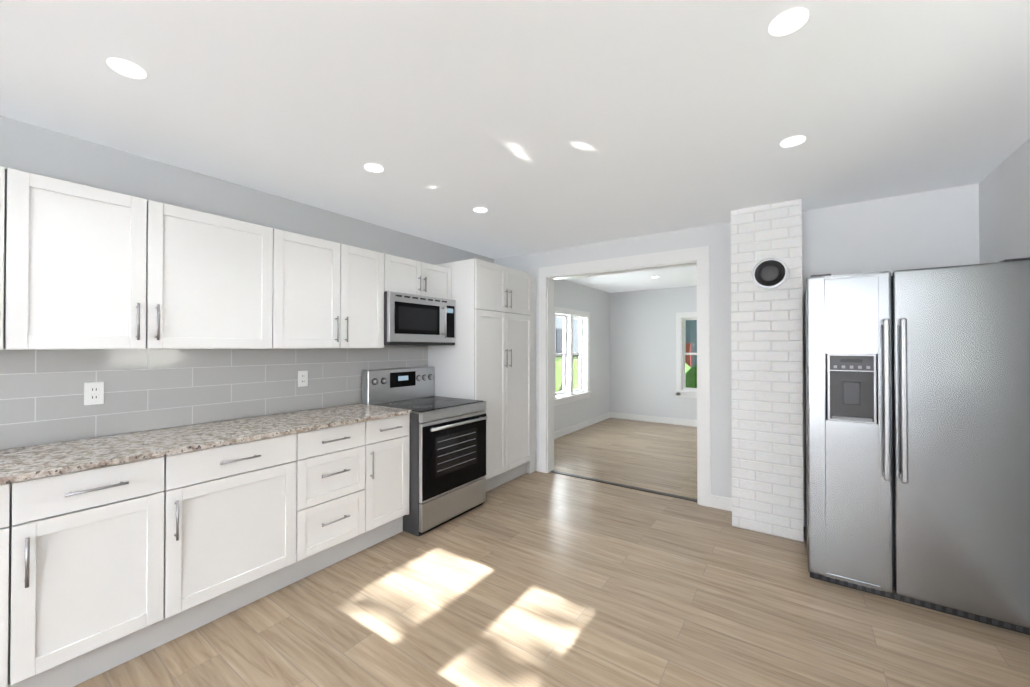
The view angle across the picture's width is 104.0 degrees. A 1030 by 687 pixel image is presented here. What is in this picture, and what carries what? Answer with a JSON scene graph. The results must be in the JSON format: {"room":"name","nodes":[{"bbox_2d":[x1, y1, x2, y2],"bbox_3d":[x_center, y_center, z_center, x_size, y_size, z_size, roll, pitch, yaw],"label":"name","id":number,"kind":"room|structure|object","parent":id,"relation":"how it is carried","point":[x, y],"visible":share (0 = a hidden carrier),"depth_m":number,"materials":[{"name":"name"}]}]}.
{"room":"kitchen","nodes":[
{"label":"kitchen","id":0,"kind":"room"},
{"bbox_2d":[0,115,609,449],"bbox_3d":[-1.284,0.192,3.491,0.150,2.440,11.100,0,-1,35],"label":"wall","id":1,"kind":"structure","parent":0,"point":[30,148],"depth_m":2.65,"materials":[{"name":"grey paint"}]},
{"bbox_2d":[0,166,35,349],"bbox_3d":[-2.387,-0.350,1.476,0.319,0.748,0.745,0,-1,35],"label":"upper cabinet","id":2,"kind":"object","parent":1,"relation":"attached to","point":[17,187],"depth_m":1.67,"materials":[{"name":"white wood"}]},
{"bbox_2d":[36,174,167,349],"bbox_3d":[-2.084,-0.346,1.912,0.319,0.748,0.560,0,-1,35],"label":"upper cabinet","id":3,"kind":"object","parent":1,"relation":"attached to","point":[84,267],"depth_m":1.87,"materials":[{"name":"white wood"}]},
{"bbox_2d":[0,346,427,448],"bbox_3d":[-2.573,0.241,1.493,0.010,0.472,6.006,0,-1,35],"label":"backsplash","id":4,"kind":"structure","parent":1,"relation":"attached to","point":[41,396],"depth_m":2.31,"materials":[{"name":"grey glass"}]},
{"bbox_2d":[84,381,103,404],"bbox_3d":[-2.163,0.256,2.069,0.007,0.116,0.072,0,-1,35],"label":"electrical outlet","id":5,"kind":"object","parent":4,"relation":"attached to","point":[93,393],"visible":1,"depth_m":2.07,"materials":[{"name":"white plastic"}]},
{"bbox_2d":[298,371,307,386],"bbox_3d":[-1.553,0.258,2.948,0.007,0.116,0.072,0,-1,35],"label":"electrical outlet","id":6,"kind":"object","parent":4,"relation":"attached to","point":[302,378],"visible":1,"depth_m":2.94,"materials":[{"name":"white plastic"}]},
{"bbox_2d":[168,204,287,348],"bbox_3d":[-1.792,-0.343,2.333,0.319,0.748,0.710,0,-1,35],"label":"upper cabinet","id":7,"kind":"object","parent":1,"relation":"attached to","point":[228,277],"depth_m":2.28,"materials":[{"name":"white wood"}]},
{"bbox_2d":[288,232,351,348],"bbox_3d":[-1.496,-0.340,2.759,0.319,0.748,0.572,0,-1,35],"label":"upper cabinet","id":8,"kind":"object","parent":1,"relation":"attached to","point":[319,270],"depth_m":2.73,"materials":[{"name":"white wood"}]},
{"bbox_2d":[352,246,387,347],"bbox_3d":[-1.280,-0.337,3.071,0.319,0.748,0.432,0,-1,35],"label":"upper cabinet","id":9,"kind":"object","parent":1,"relation":"attached to","point":[369,268],"depth_m":3.05,"materials":[{"name":"white wood"}]},
{"bbox_2d":[388,254,450,298],"bbox_3d":[-0.940,-0.558,3.562,0.319,0.298,0.750,0,-1,35],"label":"upper cabinet","id":10,"kind":"object","parent":1,"relation":"attached to","point":[405,275],"depth_m":3.44,"materials":[{"name":"white wood"}]},
{"bbox_2d":[384,291,455,344],"bbox_3d":[-0.897,-0.196,3.528,0.423,0.420,0.748,0,-1,35],"label":"microwave","id":11,"kind":"object","parent":10,"relation":"attached to","point":[411,319],"visible":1,"depth_m":3.37,"materials":[{"name":"grey metal"}]},
{"bbox_2d":[554,306,591,405],"bbox_3d":[0.881,0.194,6.578,0.188,1.495,1.360,0,-1,35],"label":"double window","id":12,"kind":"structure","parent":1,"relation":"in","point":[568,393],"depth_m":6.57,"materials":[{"name":"white wood"}]},
{"bbox_2d":[554,412,610,438],"bbox_3d":[0.840,1.382,6.397,0.014,0.105,3.530,0,-1,35],"label":"baseboard","id":13,"kind":"structure","parent":1,"relation":"attached to","point":[570,429],"depth_m":6.76,"materials":[{"name":"white wood"}]},
{"bbox_2d":[0,0,1029,292],"bbox_3d":[0.402,-1.097,2.331,4.255,0.120,11.100,0,-1,35],"label":"ceiling","id":14,"kind":"structure","parent":0,"point":[532,126],"depth_m":1.74,"materials":[{"name":"white paint"}]},
{"bbox_2d":[107,58,145,78],"bbox_3d":[-1.469,-1.040,1.524,0.108,0.006,0.108,0,-1,35],"label":"recessed light","id":15,"kind":"object","parent":14,"relation":"in","point":[126,68],"visible":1,"depth_m":1.52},
{"bbox_2d":[364,163,383,172],"bbox_3d":[-0.832,-1.034,2.372,0.108,0.006,0.108,0,-1,35],"label":"recessed light","id":16,"kind":"object","parent":14,"relation":"in","point":[371,167],"visible":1,"depth_m":2.37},
{"bbox_2d":[473,207,486,212],"bbox_3d":[-0.266,-1.028,3.099,0.108,0.006,0.108,0,-1,35],"label":"recessed light","id":17,"kind":"object","parent":14,"relation":"in","point":[480,209],"visible":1,"depth_m":3.09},
{"bbox_2d":[769,8,808,35],"bbox_3d":[0.887,-1.042,1.306,0.108,0.006,0.108,0,-1,35],"label":"recessed light","id":18,"kind":"object","parent":14,"relation":"in","point":[788,22],"visible":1,"depth_m":1.30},
{"bbox_2d":[780,136,805,147],"bbox_3d":[1.427,-1.036,2.066,0.108,0.006,0.108,0,-1,35],"label":"recessed light","id":19,"kind":"object","parent":14,"relation":"in","point":[792,141],"visible":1,"depth_m":2.06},
{"bbox_2d":[74,418,1029,686],"bbox_3d":[0.402,1.453,2.311,4.255,0.100,11.100,0,-1,35],"label":"floor","id":20,"kind":"structure","parent":0,"point":[542,580],"depth_m":2.08,"materials":[{"name":"brown wood"}]},
{"bbox_2d":[0,479,43,686],"bbox_3d":[-2.264,0.949,1.381,0.616,0.892,0.745,0,-1,35],"label":"base cabinet","id":21,"kind":"object","parent":20,"relation":"on","point":[21,504],"depth_m":1.48,"materials":[{"name":"white wood"}]},
{"bbox_2d":[40,455,187,686],"bbox_3d":[-1.962,0.953,1.816,0.616,0.892,0.560,0,-1,35],"label":"base cabinet","id":22,"kind":"object","parent":20,"relation":"on","point":[117,550],"depth_m":1.69,"materials":[{"name":"white wood"}]},
{"bbox_2d":[0,403,411,486],"bbox_3d":[-2.521,0.487,0.995,0.638,0.025,5.250,0,-1,35],"label":"countertop","id":23,"kind":"structure","parent":22,"relation":"on","point":[42,461],"depth_m":1.98,"materials":[{"name":"beige stone"}]},
{"bbox_2d":[188,435,299,631],"bbox_3d":[-1.687,0.956,2.213,0.616,0.892,0.649,0,-1,35],"label":"base cabinet","id":24,"kind":"object","parent":20,"relation":"on","point":[244,498],"depth_m":2.08,"materials":[{"name":"white wood"}]},
{"bbox_2d":[300,419,375,579],"bbox_3d":[-1.374,0.960,2.664,0.616,0.892,0.572,0,-1,35],"label":"base cabinet","id":25,"kind":"object","parent":20,"relation":"on","point":[338,464],"depth_m":2.52,"materials":[{"name":"white wood"}]},
{"bbox_2d":[376,415,409,543],"bbox_3d":[-1.139,0.962,3.001,0.616,0.892,0.371,0,-1,35],"label":"base cabinet","id":26,"kind":"object","parent":20,"relation":"on","point":[392,435],"depth_m":2.87,"materials":[{"name":"white wood"}]},
{"bbox_2d":[362,367,487,536],"bbox_3d":[-0.737,0.816,3.409,0.777,1.190,0.743,0,-1,35],"label":"range","id":27,"kind":"object","parent":20,"relation":"on","point":[447,472],"visible":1,"depth_m":3.22,"materials":[{"name":"grey metal"}]},
{"bbox_2d":[428,258,535,491],"bbox_3d":[-0.283,0.328,4.211,0.650,2.180,1.072,0,-1,35],"label":"pantry cabinet","id":28,"kind":"object","parent":20,"relation":"on","point":[489,357],"visible":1,"depth_m":3.89,"materials":[{"name":"white wood"}]},
{"bbox_2d":[550,470,696,501],"bbox_3d":[1.024,1.413,4.035,1.518,0.006,0.060,0,-1,35],"label":"threshold strip","id":29,"kind":"object","parent":20,"relation":"on","point":[633,487],"visible":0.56,"depth_m":3.97,"materials":[{"name":"brown"}]},
{"bbox_2d":[731,199,803,541],"bbox_3d":[1.952,0.189,3.120,0.450,2.440,0.320,0,-1,35],"label":"pillar","id":30,"kind":"structure","parent":20,"relation":"on","point":[767,397],"depth_m":2.98,"materials":[{"name":"white brick"}]},
{"bbox_2d":[752,258,787,288],"bbox_3d":[1.877,-0.517,2.965,0.228,0.228,0.030,0,-1,35],"label":"vent cover","id":31,"kind":"object","parent":30,"relation":"attached to","point":[769,273],"visible":1,"depth_m":2.96,"materials":[{"name":"grey metal"}]},
{"bbox_2d":[804,257,1029,634],"bbox_3d":[2.337,0.498,2.463,0.906,1.812,0.897,0,-1,35],"label":"fridge","id":32,"kind":"object","parent":20,"relation":"on","point":[917,437],"visible":1,"depth_m":2.12,"materials":[{"name":"grey metal"}]},
{"bbox_2d":[610,286,696,419],"bbox_3d":[3.524,0.218,6.819,3.955,2.440,0.150,0,-1,35],"label":"wall","id":33,"kind":"structure","parent":0,"point":[642,352],"depth_m":7.46,"materials":[{"name":"white paint"}]},
{"bbox_2d":[611,412,696,426],"bbox_3d":[3.477,1.385,6.742,3.955,0.105,0.014,0,-1,35],"label":"baseboard","id":34,"kind":"structure","parent":33,"relation":"attached to","point":[676,421],"depth_m":7.36,"materials":[{"name":"white wood"}]},
{"bbox_2d":[675,312,696,397],"bbox_3d":[3.405,0.196,6.879,1.240,1.495,0.188,0,-1,35],"label":"window","id":35,"kind":"structure","parent":33,"relation":"in","point":[682,390],"depth_m":7.13,"materials":[{"name":"white"}]},
{"bbox_2d":[494,183,978,511],"bbox_3d":[1.412,0.194,3.775,3.955,2.440,0.140,0,-1,35],"label":"wall","id":36,"kind":"structure","parent":0,"point":[933,228],"depth_m":3.06,"materials":[{"name":"white paint"}]},
{"bbox_2d":[539,246,710,506],"bbox_3d":[1.024,0.286,4.044,1.730,2.260,0.176,0,-1,35],"label":"door frame","id":37,"kind":"structure","parent":36,"relation":"attached to","point":[699,257],"depth_m":3.85,"materials":[{"name":"white wood"}]},
{"bbox_2d":[712,495,731,506],"bbox_3d":[2.418,1.357,3.161,1.560,0.105,0.014,0,-1,35],"label":"baseboard","id":38,"kind":"structure","parent":36,"relation":"attached to","point":[721,502],"depth_m":3.42,"materials":[{"name":"white wood"}]},
{"bbox_2d":[979,138,1029,263],"bbox_3d":[2.089,0.174,1.151,0.150,2.440,11.100,0,-1,35],"label":"wall","id":39,"kind":"structure","parent":0,"point":[1004,209],"depth_m":2.26,"materials":[{"name":"white paint"}]},
{"label":"outside","id":40,"kind":"structure","parent":0,"visible":0},
{"bbox_3d":[-2.419,1.687,1.590,120.000,0.220,120.000,0,-1,35],"label":"ground","id":41,"kind":"structure","parent":40,"visible":0},
{"bbox_2d":[555,355,578,392],"bbox_3d":[4.430,1.156,19.969,3.300,1.130,30.000,0,-1,35],"label":"lawn","id":42,"kind":"structure","parent":41,"relation":"on","point":[558,377],"depth_m":12.88,"materials":[{"name":"green plant"}]},
{"bbox_2d":[555,317,578,352],"bbox_3d":[0.790,-1.339,23.732,4.050,6.180,28.000,0,-1,35],"label":"house","id":43,"kind":"structure","parent":41,"relation":"on","point":[560,338],"depth_m":22.93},
{"bbox_2d":[685,363,696,387],"bbox_3d":[10.338,1.142,7.307,18.769,2.181,2.239,0,-1,35],"label":"hedge","id":44,"kind":"object","parent":41,"relation":"on","point":[693,376],"depth_m":10.66,"materials":[{"name":"green plant"}]},
{"bbox_2d":[685,320,696,367],"bbox_3d":[10.341,-1.420,13.421,12.500,6.180,4.050,0,-1,35],"label":"house","id":45,"kind":"structure","parent":41,"relation":"on","point":[693,332],"depth_m":13.93,"materials":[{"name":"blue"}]}
]}

